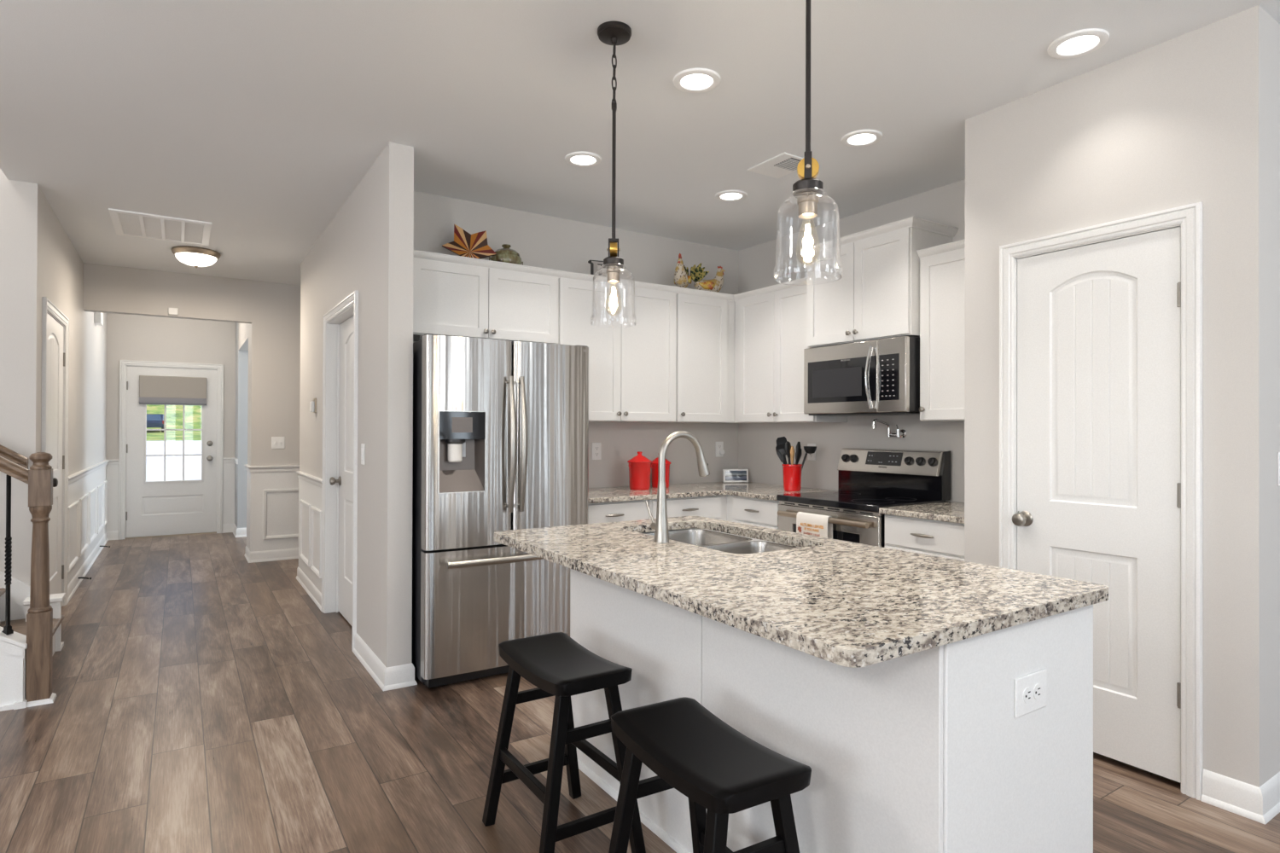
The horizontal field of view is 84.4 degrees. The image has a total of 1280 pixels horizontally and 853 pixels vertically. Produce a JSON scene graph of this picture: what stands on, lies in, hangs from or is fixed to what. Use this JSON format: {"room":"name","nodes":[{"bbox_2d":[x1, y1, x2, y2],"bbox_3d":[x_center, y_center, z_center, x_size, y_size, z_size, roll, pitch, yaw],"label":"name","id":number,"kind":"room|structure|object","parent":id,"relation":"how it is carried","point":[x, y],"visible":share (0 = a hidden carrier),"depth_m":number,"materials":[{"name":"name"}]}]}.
{"room":"kitchen","nodes":[
{"label":"kitchen","id":0,"kind":"room"},
{"bbox_2d":[0,168,10,574],"bbox_3d":[-4.704,-1.351,2.804,3.409,5.300,1.271,0,0,-33],"label":"wall","id":1,"kind":"structure","parent":0,"point":[4,182],"depth_m":4.08,"materials":[{"name":"paint"}]},
{"bbox_2d":[0,444,28,469],"bbox_3d":[-4.581,-0.605,3.428,2.465,1.691,0.116,0,0,-33],"label":"wall handrail","id":2,"kind":"object","parent":1,"relation":"attached to","point":[5,452],"visible":0.92,"depth_m":4.02,"materials":[{"name":"brown wood"}]},
{"bbox_2d":[8,180,107,585],"bbox_3d":[-4.932,-0.058,6.152,0.120,2.743,4.832,0,0,-33],"label":"wall","id":3,"kind":"structure","parent":0,"point":[44,262],"depth_m":4.24,"materials":[{"name":"paint"}]},
{"bbox_2d":[40,296,69,606],"bbox_3d":[-4.000,0.257,4.739,0.142,2.107,1.044,0,0,-33],"label":"trim","id":4,"kind":"structure","parent":3,"relation":"attached to","point":[49,307],"depth_m":5.15,"materials":[{"name":"white paint"}]},
{"bbox_2d":[46,313,65,594],"bbox_3d":[-3.950,0.286,4.776,0.103,2.026,0.914,0,0,-33],"label":"door","id":5,"kind":"structure","parent":3,"relation":"in","point":[55,356],"depth_m":4.87,"materials":[{"name":"white paint"}]},
{"bbox_2d":[67,465,107,585],"bbox_3d":[-5.204,0.829,6.688,0.020,0.772,3.534,0,0,-33],"label":"trim","id":6,"kind":"structure","parent":3,"relation":"attached to","point":[87,501],"depth_m":6.32,"materials":[{"name":"white paint"}]},
{"bbox_2d":[67,531,107,603],"bbox_3d":[-5.204,1.261,6.686,0.022,0.108,3.534,0,0,-33],"label":"baseboard","id":7,"kind":"structure","parent":3,"relation":"attached to","point":[74,584],"depth_m":6.27,"materials":[{"name":"white paint"}]},
{"bbox_2d":[68,459,118,484],"bbox_3d":[-5.162,0.412,6.716,0.117,0.062,3.534,0,0,-33],"label":"trim","id":8,"kind":"structure","parent":3,"relation":"attached to","point":[82,474],"depth_m":6.50,"materials":[{"name":"white paint"}]},
{"bbox_2d":[106,313,235,479],"bbox_3d":[-5.721,-0.050,8.546,1.414,2.743,0.140,0,0,-33],"label":"wall","id":9,"kind":"structure","parent":0,"point":[129,337],"depth_m":8.49,"materials":[{"name":"paint"}]},
{"bbox_2d":[105,462,234,531],"bbox_3d":[-5.634,0.836,8.514,1.294,0.772,0.004,0,0,-33],"label":"trim","id":10,"kind":"structure","parent":9,"relation":"attached to","point":[112,525],"depth_m":8.22,"materials":[{"name":"white paint"}]},
{"bbox_2d":[118,360,223,540],"bbox_3d":[-5.670,0.273,8.565,1.046,2.097,0.162,0,0,-33],"label":"trim","id":11,"kind":"structure","parent":9,"relation":"attached to","point":[123,363],"depth_m":8.39,"materials":[{"name":"white paint"}]},
{"bbox_2d":[125,531,216,539],"bbox_3d":[-5.677,1.314,8.566,0.922,0.016,0.150,0,0,-33],"label":"threshold","id":12,"kind":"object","parent":9,"relation":"attached to","point":[212,532],"depth_m":8.49,"materials":[{"name":"beige metal"}]},
{"bbox_2d":[125,366,217,537],"bbox_3d":[-5.638,0.298,8.513,0.915,2.013,0.115,0,0,-33],"label":"door","id":13,"kind":"structure","parent":9,"relation":"in","point":[165,507],"depth_m":8.49,"materials":[{"name":"white paint"}]},
{"bbox_2d":[139,375,206,405],"bbox_3d":[-5.616,-0.434,8.496,0.680,0.340,0.051,0,0,-33],"label":"roman shade","id":14,"kind":"object","parent":13,"relation":"attached to","point":[153,390],"visible":1,"depth_m":8.49,"materials":[{"name":"fabric"}]},
{"bbox_2d":[83,262,300,466],"bbox_3d":[-4.032,-0.048,7.821,3.211,2.743,1.894,0,0,-33],"label":"wall","id":15,"kind":"structure","parent":0,"point":[267,314],"depth_m":6.88,"materials":[{"name":"paint"}]},
{"bbox_2d":[246,471,250,552],"bbox_3d":[-3.904,0.835,7.042,0.004,0.772,0.454,0,0,-33],"label":"trim","id":16,"kind":"structure","parent":15,"relation":"attached to","point":[248,474],"depth_m":7.02,"materials":[{"name":"white paint"}]},
{"bbox_2d":[244,546,298,563],"bbox_3d":[-3.146,1.271,7.522,1.839,0.108,0.476,0,0,-33],"label":"baseboard","id":17,"kind":"structure","parent":15,"relation":"attached to","point":[288,554],"depth_m":6.95,"materials":[{"name":"white paint"}]},
{"bbox_2d":[244,464,299,472],"bbox_3d":[-3.144,0.422,7.522,1.845,0.062,0.482,0,0,-33],"label":"trim","id":18,"kind":"structure","parent":15,"relation":"attached to","point":[294,468],"depth_m":6.95,"materials":[{"name":"white paint"}]},
{"bbox_2d":[250,471,298,552],"bbox_3d":[-3.012,0.839,7.341,1.817,0.772,0.020,0,0,-33],"label":"wainscoting","id":19,"kind":"structure","parent":15,"relation":"attached to","point":[274,495],"depth_m":6.96,"materials":[{"name":"white paint"}]},
{"bbox_2d":[271,436,285,448],"bbox_3d":[-3.577,0.161,6.974,0.118,0.118,0.020,0,0,-33],"label":"light switch","id":20,"kind":"object","parent":15,"relation":"attached to","point":[276,442],"visible":1,"depth_m":6.98,"materials":[{"name":"white plastic"}]},
{"bbox_2d":[234,322,248,528],"bbox_3d":[-3.031,-0.040,8.935,3.517,2.743,2.427,0,0,-33],"label":"wall","id":21,"kind":"structure","parent":0,"point":[241,357],"depth_m":8.47,"materials":[{"name":"paint"}]},
{"bbox_2d":[222,523,246,537],"bbox_3d":[-3.613,1.279,9.515,3.444,0.108,0.535,0,0,-33],"label":"baseboard","id":22,"kind":"structure","parent":21,"relation":"attached to","point":[238,532],"depth_m":8.59,"materials":[{"name":"white paint"}]},
{"bbox_2d":[299,141,413,667],"bbox_3d":[-2.058,-0.054,4.867,0.123,2.743,3.099,0,0,-33],"label":"wall","id":23,"kind":"structure","parent":0,"point":[367,248],"depth_m":3.71,"materials":[{"name":"paint"}]},
{"bbox_2d":[296,566,321,611],"bbox_3d":[-2.485,1.265,5.672,0.345,0.108,1.323,0,0,-33],"label":"baseboard","id":24,"kind":"structure","parent":23,"relation":"attached to","point":[302,578],"depth_m":5.52,"materials":[{"name":"white paint"}]},
{"bbox_2d":[296,471,322,488],"bbox_3d":[-2.614,0.415,5.576,0.028,0.062,1.301,0,0,-33],"label":"trim","id":25,"kind":"structure","parent":23,"relation":"attached to","point":[317,481],"depth_m":5.50,"materials":[{"name":"white paint"}]},
{"bbox_2d":[298,478,322,593],"bbox_3d":[-2.612,0.833,5.577,0.020,0.772,1.301,0,0,-33],"label":"trim","id":26,"kind":"structure","parent":23,"relation":"attached to","point":[310,495],"depth_m":5.54,"materials":[{"name":"white paint"}]},
{"bbox_2d":[321,290,358,650],"bbox_3d":[-1.909,0.261,4.614,0.144,2.112,1.079,0,0,-33],"label":"trim","id":27,"kind":"structure","parent":23,"relation":"attached to","point":[348,307],"depth_m":4.99,"materials":[{"name":"white paint"}]},
{"bbox_2d":[329,315,353,626],"bbox_3d":[-1.902,0.295,4.618,0.105,2.043,0.941,0,0,-33],"label":"door","id":28,"kind":"structure","parent":23,"relation":"in","point":[345,331],"depth_m":4.84,"materials":[{"name":"white paint"}]},
{"bbox_2d":[352,633,417,691],"bbox_3d":[-1.405,1.261,3.853,0.167,0.108,0.737,0,0,-33],"label":"baseboard","id":29,"kind":"structure","parent":23,"relation":"attached to","point":[403,676],"depth_m":3.58,"materials":[{"name":"white paint"}]},
{"bbox_2d":[413,191,738,488],"bbox_3d":[-0.351,-0.048,5.003,2.885,2.743,0.120,0,0,-33],"label":"wall","id":30,"kind":"structure","parent":0,"point":[540,241],"depth_m":5.02,"materials":[{"name":"paint"}]},
{"bbox_2d":[413,257,558,343],"bbox_3d":[-1.007,-0.747,4.293,0.998,0.461,0.348,0,0,-33],"label":"upper cabinet","id":31,"kind":"object","parent":30,"relation":"attached to","point":[450,299],"visible":0.83,"depth_m":4.17,"materials":[{"name":"white paint"}]},
{"bbox_2d":[442,223,496,258],"bbox_3d":[-1.023,-1.100,4.234,0.321,0.236,0.065,0,0,-10],"label":"star","id":32,"kind":"object","parent":31,"relation":"on","point":[474,246],"visible":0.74,"depth_m":4.22,"materials":[{"name":"multicoloured wood"}]},
{"bbox_2d":[488,244,523,265],"bbox_3d":[-0.828,-1.051,4.369,0.186,0.147,0.186,0,0,8],"label":"lidded pot","id":33,"kind":"object","parent":31,"relation":"on","point":[505,254],"visible":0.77,"depth_m":4.30,"materials":[{"name":"green ceramic"}]},
{"bbox_2d":[592,442,601,459],"bbox_3d":[-0.304,0.173,4.956,0.075,0.120,0.009,0,0,-33],"label":"electrical outlet","id":34,"kind":"object","parent":30,"relation":"attached to","point":[596,447],"visible":1,"depth_m":4.95,"materials":[{"name":"white plastic"}]},
{"bbox_2d":[558,277,675,422],"bbox_3d":[-0.205,-0.503,4.816,0.914,0.939,0.348,0,0,-33],"label":"upper cabinet","id":35,"kind":"object","parent":30,"relation":"attached to","point":[632,369],"visible":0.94,"depth_m":4.70,"materials":[{"name":"white paint"}]},
{"bbox_2d":[587,260,605,276],"bbox_3d":[-0.287,-1.043,4.745,0.115,0.138,0.046,0,0,-21],"label":"ornament","id":36,"kind":"object","parent":35,"relation":"on","point":[594,264],"visible":0.55,"depth_m":4.72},
{"bbox_2d":[413,250,806,302],"bbox_3d":[-0.106,-0.958,4.249,2.460,0.046,0.806,0,0,-33],"label":"crown molding","id":37,"kind":"structure","parent":35,"relation":"attached to","point":[418,254],"depth_m":4.56,"materials":[{"name":"white paint"}]},
{"bbox_2d":[674,293,739,423],"bbox_3d":[0.533,-0.499,5.297,0.840,0.939,0.348,0,0,-33],"label":"upper cabinet","id":38,"kind":"object","parent":30,"relation":"attached to","point":[705,326],"visible":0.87,"depth_m":5.09,"materials":[{"name":"white paint"}]},
{"bbox_2d":[674,253,692,287],"bbox_3d":[0.314,-1.104,5.110,0.132,0.268,0.212,0,0,44],"label":"rooster figurine","id":39,"kind":"object","parent":38,"relation":"on","point":[682,278],"visible":0.91,"depth_m":5.03,"materials":[{"name":"ceramic"}]},
{"bbox_2d":[690,262,725,292],"bbox_3d":[0.501,-1.086,5.224,0.290,0.234,0.144,0,0,-33],"label":"figurine","id":40,"kind":"object","parent":38,"relation":"on","point":[697,274],"visible":0.89,"depth_m":5.19,"materials":[{"name":"ceramic"}]},
{"bbox_2d":[0,0,1279,285],"bbox_3d":[-0.572,-1.486,3.637,11.200,0.120,13.913,0,0,-33],"label":"ceiling","id":41,"kind":"structure","parent":0,"point":[258,121],"depth_m":3.09,"materials":[{"name":"paint"}]},
{"bbox_2d":[108,208,212,245],"bbox_3d":[-3.435,-1.423,5.081,0.582,0.012,0.710,0,0,-33],"label":"ceiling vent","id":42,"kind":"object","parent":41,"relation":"in","point":[125,223],"visible":1,"depth_m":5.04,"materials":[{"name":"white metal"}]},
{"bbox_2d":[170,245,221,268],"bbox_3d":[-3.611,-1.357,5.742,0.344,0.140,0.344,0,0,-33],"label":"flush ceiling light","id":43,"kind":"object","parent":41,"relation":"attached to","point":[196,257],"visible":1,"depth_m":5.65,"materials":[{"name":"white glass"}]},
{"bbox_2d":[564,151,601,167],"bbox_3d":[-0.302,-1.419,3.753,0.196,0.012,0.196,0,0,-33],"label":"recessed light","id":44,"kind":"object","parent":41,"relation":"in","point":[577,159],"visible":1,"depth_m":3.74,"materials":[{"name":"white plastic"}]},
{"bbox_2d":[589,20,636,328],"bbox_3d":[-0.094,-0.898,2.546,0.168,1.063,0.168,0,0,-33],"label":"pendant lamp","id":45,"kind":"object","parent":41,"relation":"hanging from","point":[613,32],"visible":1,"depth_m":2.54,"materials":[{"name":"clear glass"}]},
{"bbox_2d":[606,265,620,283],"bbox_3d":[-0.095,-0.547,2.544,0.052,0.054,0.052,0,0,-33],"label":"socket","id":46,"kind":"object","parent":45,"relation":"attached to","point":[613,273],"depth_m":2.52,"materials":[{"name":"metal"}]},
{"bbox_2d":[673,68,720,93],"bbox_3d":[0.233,-1.421,2.905,0.196,0.012,0.196,0,0,-33],"label":"recessed light","id":47,"kind":"object","parent":41,"relation":"in","point":[691,80],"visible":1,"depth_m":2.89,"materials":[{"name":"white plastic"}]},
{"bbox_2d":[715,189,747,201],"bbox_3d":[0.558,-1.413,4.329,0.196,0.012,0.196,0,0,-33],"label":"recessed light","id":48,"kind":"object","parent":41,"relation":"in","point":[725,195],"visible":1,"depth_m":4.32,"materials":[{"name":"white plastic"}]},
{"bbox_2d":[747,152,803,178],"bbox_3d":[0.766,-1.415,3.837,0.230,0.013,0.285,0,0,-33],"label":"ceiling vent","id":49,"kind":"object","parent":41,"relation":"in","point":[782,165],"visible":0.77,"depth_m":3.83,"materials":[{"name":"white metal"}]},
{"bbox_2d":[773,0,843,285],"bbox_3d":[0.419,-0.900,1.758,0.168,1.063,0.168,0,0,-33],"label":"pendant lamp","id":50,"kind":"object","parent":41,"relation":"hanging from","point":[807,190],"visible":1,"depth_m":1.75,"materials":[{"name":"clear glass"}]},
{"bbox_2d":[797,192,818,219],"bbox_3d":[0.418,-0.549,1.757,0.052,0.054,0.052,0,0,-33],"label":"socket","id":51,"kind":"object","parent":50,"relation":"attached to","point":[807,203],"depth_m":1.74,"materials":[{"name":"metal"}]},
{"bbox_2d":[841,129,882,147],"bbox_3d":[1.091,-1.415,3.472,0.196,0.012,0.196,0,0,-33],"label":"recessed light","id":52,"kind":"object","parent":41,"relation":"in","point":[860,137],"visible":1,"depth_m":3.46,"materials":[{"name":"white plastic"}]},
{"bbox_2d":[1047,28,1109,58],"bbox_3d":[1.625,-1.417,2.620,0.196,0.012,0.196,0,0,-33],"label":"recessed light","id":53,"kind":"object","parent":41,"relation":"in","point":[1079,43],"visible":1,"depth_m":2.61,"materials":[{"name":"white plastic"}]},
{"bbox_2d":[0,532,1279,852],"bbox_3d":[-0.582,1.347,3.625,11.200,0.060,13.913,0,0,-33],"label":"floor","id":54,"kind":"structure","parent":0,"point":[205,702],"depth_m":2.88,"materials":[{"name":"brown wood"}]},
{"bbox_2d":[0,571,65,711],"bbox_3d":[-4.279,0.183,3.020,2.732,2.238,1.125,0,0,-33],"label":"staircase","id":55,"kind":"structure","parent":54,"relation":"on","point":[13,647],"depth_m":3.32,"materials":[{"name":"white paint"}]},
{"bbox_2d":[1,474,13,635],"bbox_3d":[-2.950,0.597,3.295,0.030,0.745,0.030,0,0,12],"label":"baluster","id":56,"kind":"object","parent":55,"relation":"on","point":[8,630],"visible":0.99,"depth_m":3.29,"materials":[{"name":"black metal"}]},
{"bbox_2d":[25,452,56,707],"bbox_3d":[-2.844,0.715,3.355,0.104,1.186,0.104,0,0,-33],"label":"newel post","id":57,"kind":"object","parent":54,"relation":"on","point":[39,617],"visible":1,"depth_m":3.33,"materials":[{"name":"brown wood"}]},
{"bbox_2d":[0,456,28,484],"bbox_3d":[-3.975,-0.626,2.628,2.606,1.784,0.060,0,0,-33],"label":"handrail","id":58,"kind":"object","parent":57,"relation":"attached to","point":[7,467],"visible":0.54,"depth_m":3.29,"materials":[{"name":"brown wood"}]},
{"bbox_2d":[411,333,588,688],"bbox_3d":[-0.861,0.430,4.013,0.918,1.775,0.874,0,0,-33],"label":"refrigerator","id":59,"kind":"object","parent":54,"relation":"on","point":[501,427],"visible":0.88,"depth_m":3.64,"materials":[{"name":"silver metal"}]},
{"bbox_2d":[482,632,645,852],"bbox_3d":[-0.251,1.020,2.246,0.357,0.590,0.475,0,0,-33],"label":"bar stool","id":60,"kind":"object","parent":54,"relation":"on","point":[554,663],"visible":0.96,"depth_m":2.15,"materials":[{"name":"black paint"}]},
{"bbox_2d":[587,500,648,523],"bbox_3d":[-0.321,0.891,4.561,0.545,0.862,0.644,0,0,-33],"label":"base cabinet","id":61,"kind":"object","parent":54,"relation":"on","point":[628,510],"visible":0.2,"depth_m":4.34,"materials":[{"name":"white paint"}]},
{"bbox_2d":[648,494,726,533],"bbox_3d":[0.435,0.895,5.054,1.254,0.862,0.644,0,0,-33],"label":"base cabinet","id":62,"kind":"object","parent":54,"relation":"on","point":[712,507],"visible":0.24,"depth_m":4.67,"materials":[{"name":"white paint"}]},
{"bbox_2d":[588,482,834,503],"bbox_3d":[0.332,0.446,4.708,1.814,0.030,1.114,0,0,-33],"label":"countertop","id":63,"kind":"structure","parent":62,"relation":"on","point":[759,491],"depth_m":4.70,"materials":[{"name":"stone"}]},
{"bbox_2d":[627,451,651,490],"bbox_3d":[-0.002,0.300,4.833,0.181,0.261,0.173,0,0,-33],"label":"canister","id":64,"kind":"object","parent":63,"relation":"on","point":[639,466],"visible":1,"depth_m":4.77,"materials":[{"name":"red ceramic"}]},
{"bbox_2d":[628,462,651,490],"bbox_3d":[-0.002,0.338,4.833,0.157,0.185,0.157,0,0,-33],"label":"jar","id":65,"kind":"object","parent":64,"relation":"on","point":[639,473],"depth_m":4.77,"materials":[{"name":"red ceramic"}]},
{"bbox_2d":[651,453,671,488],"bbox_3d":[0.146,0.310,5.013,0.165,0.244,0.155,0,0,-33],"label":"canister","id":66,"kind":"object","parent":63,"relation":"on","point":[654,462],"visible":0.59,"depth_m":4.97,"materials":[{"name":"red ceramic"}]},
{"bbox_2d":[651,464,670,488],"bbox_3d":[0.145,0.348,5.013,0.140,0.168,0.140,0,0,-33],"label":"jar","id":67,"kind":"object","parent":66,"relation":"on","point":[654,467],"depth_m":4.97,"materials":[{"name":"red ceramic"}]},
{"bbox_2d":[722,469,748,482],"bbox_3d":[0.741,0.384,5.482,0.196,0.109,0.050,0,0,-5],"label":"picture frame","id":68,"kind":"object","parent":63,"relation":"on","point":[730,475],"visible":1,"depth_m":5.46,"materials":[{"name":"white plastic"}]},
{"bbox_2d":[725,471,746,480],"bbox_3d":[0.743,0.381,5.463,0.170,0.075,0.012,0,0,-5],"label":"picture","id":69,"kind":"object","parent":68,"relation":"attached to","point":[730,475],"depth_m":5.46},
{"bbox_2d":[781,464,802,491],"bbox_3d":[1.026,0.344,4.757,0.136,0.180,0.136,0,0,-33],"label":"utensil crock","id":70,"kind":"object","parent":63,"relation":"on","point":[791,474],"visible":0.97,"depth_m":4.71,"materials":[{"name":"red ceramic"}]},
{"bbox_2d":[776,436,786,464],"bbox_3d":[0.970,0.236,4.761,0.102,0.338,0.024,0,0,0],"label":"turner","id":71,"kind":"object","parent":70,"relation":"in","point":[781,440],"visible":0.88,"depth_m":4.76,"materials":[{"name":"black plastic"}]},
{"bbox_2d":[802,446,816,468],"bbox_3d":[1.122,0.270,4.747,0.145,0.272,0.089,0,0,-22],"label":"ladle","id":72,"kind":"object","parent":70,"relation":"in","point":[809,450],"visible":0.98,"depth_m":4.73,"materials":[{"name":"black plastic"}]},
{"bbox_2d":[608,697,811,852],"bbox_3d":[0.145,1.019,1.639,0.357,0.590,0.475,0,0,-30],"label":"bar stool","id":73,"kind":"object","parent":54,"relation":"on","point":[722,771],"visible":1,"depth_m":1.59,"materials":[{"name":"black paint"}]},
{"bbox_2d":[726,494,779,543],"bbox_3d":[0.969,0.896,4.769,0.672,0.862,0.520,0,0,-33],"label":"base cabinet","id":74,"kind":"object","parent":54,"relation":"on","point":[762,513],"visible":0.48,"depth_m":4.58,"materials":[{"name":"white paint"}]},
{"bbox_2d":[570,528,1093,852],"bbox_3d":[0.427,0.874,2.288,0.646,0.880,1.634,0,0,-33],"label":"kitchen island","id":75,"kind":"object","parent":54,"relation":"on","point":[928,751],"visible":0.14,"depth_m":1.68,"materials":[{"name":"paint"}]},
{"bbox_2d":[494,516,1108,668],"bbox_3d":[0.311,0.415,2.220,0.970,0.032,1.713,0,0,-33],"label":"island countertop","id":76,"kind":"structure","parent":75,"relation":"on","point":[843,603],"depth_m":1.77,"materials":[{"name":"stone"}]},
{"bbox_2d":[645,430,709,542],"bbox_3d":[0.137,0.208,2.521,0.235,0.385,0.108,0,0,-33],"label":"kitchen faucet","id":77,"kind":"object","parent":76,"relation":"on","point":[660,526],"visible":1,"depth_m":2.44,"materials":[{"name":"silver metal"}]},
{"bbox_2d":[643,529,797,553],"bbox_3d":[0.278,0.538,2.610,0.429,0.202,0.756,0,0,-33],"label":"sink","id":78,"kind":"object","parent":76,"relation":"in","point":[706,538],"visible":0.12,"depth_m":2.82,"materials":[{"name":"silver metal"}]},
{"bbox_2d":[643,529,752,546],"bbox_3d":[0.176,0.537,2.767,0.429,0.200,0.380,0,0,-33],"label":"basin","id":79,"kind":"object","parent":78,"relation":"in","point":[701,538],"depth_m":2.96,"materials":[{"name":"silver metal"}]},
{"bbox_2d":[703,541,797,553],"bbox_3d":[0.384,0.537,2.448,0.429,0.200,0.370,0,0,-33],"label":"basin","id":80,"kind":"object","parent":78,"relation":"in","point":[752,547],"depth_m":2.65,"materials":[{"name":"silver metal"}]},
{"bbox_2d":[1014,669,1046,718],"bbox_3d":[0.895,0.610,1.613,0.130,0.088,0.009,0,0,-33],"label":"electrical outlet","id":81,"kind":"object","parent":75,"relation":"attached to","point":[1030,689],"visible":1,"depth_m":1.61,"materials":[{"name":"white plastic"}]},
{"bbox_2d":[1023,687,1032,703],"bbox_3d":[0.879,0.610,1.599,0.035,0.035,0.002,0,0,-33],"label":"receptacle","id":82,"kind":"object","parent":81,"relation":"attached to","point":[1027,692],"depth_m":1.60,"materials":[{"name":"white plastic"}]},
{"bbox_2d":[1032,684,1041,699],"bbox_3d":[0.914,0.610,1.622,0.035,0.035,0.002,0,0,-33],"label":"receptacle","id":83,"kind":"object","parent":81,"relation":"attached to","point":[1037,689],"depth_m":1.62,"materials":[{"name":"white plastic"}]},
{"bbox_2d":[776,448,950,547],"bbox_3d":[1.304,0.723,4.216,0.686,1.166,0.760,0,0,-33],"label":"range","id":84,"kind":"object","parent":54,"relation":"on","point":[869,480],"visible":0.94,"depth_m":4.18,"materials":[{"name":"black metal"}]},
{"bbox_2d":[796,512,832,547],"bbox_3d":[1.007,0.664,4.076,0.054,0.320,0.240,0,0,-33],"label":"hanging towel","id":85,"kind":"object","parent":84,"relation":"hanging from","point":[806,523],"visible":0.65,"depth_m":4.05,"materials":[{"name":"fabric"}]},
{"bbox_2d":[800,523,823,529],"bbox_3d":[0.987,0.571,4.060,0.001,0.017,0.179,0,0,-33],"label":"print","id":86,"kind":"object","parent":85,"relation":"on","point":[803,526],"depth_m":4.06},
{"bbox_2d":[776,490,946,512],"bbox_3d":[1.305,0.442,4.217,0.602,0.038,0.760,0,0,-33],"label":"cooktop","id":87,"kind":"object","parent":84,"relation":"in","point":[836,501],"depth_m":4.12,"materials":[{"name":"black glass"}]},
{"bbox_2d":[884,514,964,561],"bbox_3d":[1.675,0.893,3.687,0.672,0.862,0.514,0,0,-33],"label":"base cabinet","id":88,"kind":"object","parent":54,"relation":"on","point":[944,539],"visible":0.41,"depth_m":3.52,"materials":[{"name":"white paint"}]},
{"bbox_2d":[878,501,964,523],"bbox_3d":[1.680,0.446,3.692,0.664,0.030,0.517,0,0,-33],"label":"countertop","id":89,"kind":"structure","parent":88,"relation":"on","point":[953,512],"depth_m":3.62,"materials":[{"name":"stone"}]},
{"bbox_2d":[738,179,965,502],"bbox_3d":[1.497,-0.043,4.699,0.120,2.743,2.407,0,0,-33],"label":"wall","id":90,"kind":"structure","parent":0,"point":[945,205],"depth_m":4.85,"materials":[{"name":"paint"}]},
{"bbox_2d":[734,284,847,423],"bbox_3d":[1.030,-0.499,4.987,0.346,0.939,0.803,0,0,-33],"label":"upper cabinet","id":91,"kind":"object","parent":90,"relation":"attached to","point":[770,328],"visible":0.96,"depth_m":4.90,"materials":[{"name":"white paint"}]},
{"bbox_2d":[806,227,952,348],"bbox_3d":[1.428,-0.819,4.306,0.426,0.626,0.765,0,0,-33],"label":"upper cabinet","id":92,"kind":"object","parent":90,"relation":"attached to","point":[876,296],"visible":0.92,"depth_m":4.13,"materials":[{"name":"white paint"}]},
{"bbox_2d":[803,336,919,416],"bbox_3d":[1.399,-0.284,4.285,0.490,0.427,0.757,0,0,-33],"label":"microwave","id":93,"kind":"object","parent":92,"relation":"attached to","point":[877,377],"visible":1,"depth_m":4.12,"materials":[{"name":"silver metal"}]},
{"bbox_2d":[799,216,958,255],"bbox_3d":[1.433,-1.122,4.311,0.414,0.046,0.839,0,0,-33],"label":"crown molding","id":94,"kind":"structure","parent":92,"relation":"attached to","point":[912,222],"depth_m":4.04,"materials":[{"name":"white paint"}]},
{"bbox_2d":[872,418,907,437],"bbox_3d":[1.542,0.011,4.371,0.213,0.118,0.072,0,0,5],"label":"pot filler","id":95,"kind":"object","parent":90,"relation":"attached to","point":[902,433],"visible":1,"depth_m":4.36,"materials":[{"name":"silver metal"}]},
{"bbox_2d":[918,247,965,421],"bbox_3d":[1.814,-0.501,3.784,0.346,0.939,0.520,0,0,-33],"label":"upper cabinet","id":96,"kind":"object","parent":90,"relation":"attached to","point":[942,275],"visible":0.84,"depth_m":3.81,"materials":[{"name":"white paint"}]},
{"bbox_2d":[916,238,965,257],"bbox_3d":[1.694,-0.955,3.709,0.036,0.046,0.523,0,0,-33],"label":"crown molding","id":97,"kind":"structure","parent":96,"relation":"attached to","point":[960,244],"depth_m":3.80,"materials":[{"name":"white paint"}]},
{"bbox_2d":[964,5,1279,787],"bbox_3d":[3.450,-0.040,3.901,3.958,2.743,1.064,0,0,-33],"label":"wall","id":98,"kind":"structure","parent":0,"point":[1192,117],"depth_m":2.49,"materials":[{"name":"paint"}]},
{"bbox_2d":[1012,226,1181,782],"bbox_3d":[1.788,0.283,2.801,0.103,2.020,0.604,0,0,-33],"label":"door","id":99,"kind":"structure","parent":98,"relation":"in","point":[1099,324],"depth_m":2.75,"materials":[{"name":"white paint"}]},
{"bbox_2d":[999,202,1203,800],"bbox_3d":[1.838,0.263,2.838,0.142,2.117,0.734,0,0,-33],"label":"trim","id":100,"kind":"structure","parent":98,"relation":"attached to","point":[1189,217],"depth_m":2.54,"materials":[{"name":"white paint"}]},
{"bbox_2d":[1200,768,1279,825],"bbox_3d":[3.649,1.276,3.472,3.880,0.108,0.176,0,0,-33],"label":"baseboard","id":101,"kind":"structure","parent":98,"relation":"attached to","point":[1260,805],"depth_m":2.41,"materials":[{"name":"white paint"}]},
{"label":"outside","id":102,"kind":"structure","parent":0,"visible":0},
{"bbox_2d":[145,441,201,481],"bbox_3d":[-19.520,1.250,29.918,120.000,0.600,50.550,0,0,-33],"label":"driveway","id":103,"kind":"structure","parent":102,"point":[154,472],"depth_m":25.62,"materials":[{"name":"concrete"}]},
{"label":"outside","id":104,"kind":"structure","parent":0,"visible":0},
{"bbox_2d":[146,404,201,441],"bbox_3d":[-57.881,-7.208,88.819,120.000,16.580,98.000,0,0,-33],"label":"grassy hill","id":105,"kind":"structure","parent":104,"point":[174,413],"depth_m":74.46,"materials":[{"name":"green plant"}]},
{"bbox_2d":[146,413,164,432],"bbox_3d":[-44.944,-0.305,64.980,1.940,1.711,4.618,0,0,-33],"label":"car","id":106,"kind":"object","parent":105,"relation":"on","point":[153,420],"visible":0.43,"depth_m":63.39,"materials":[{"name":"blue paint"}]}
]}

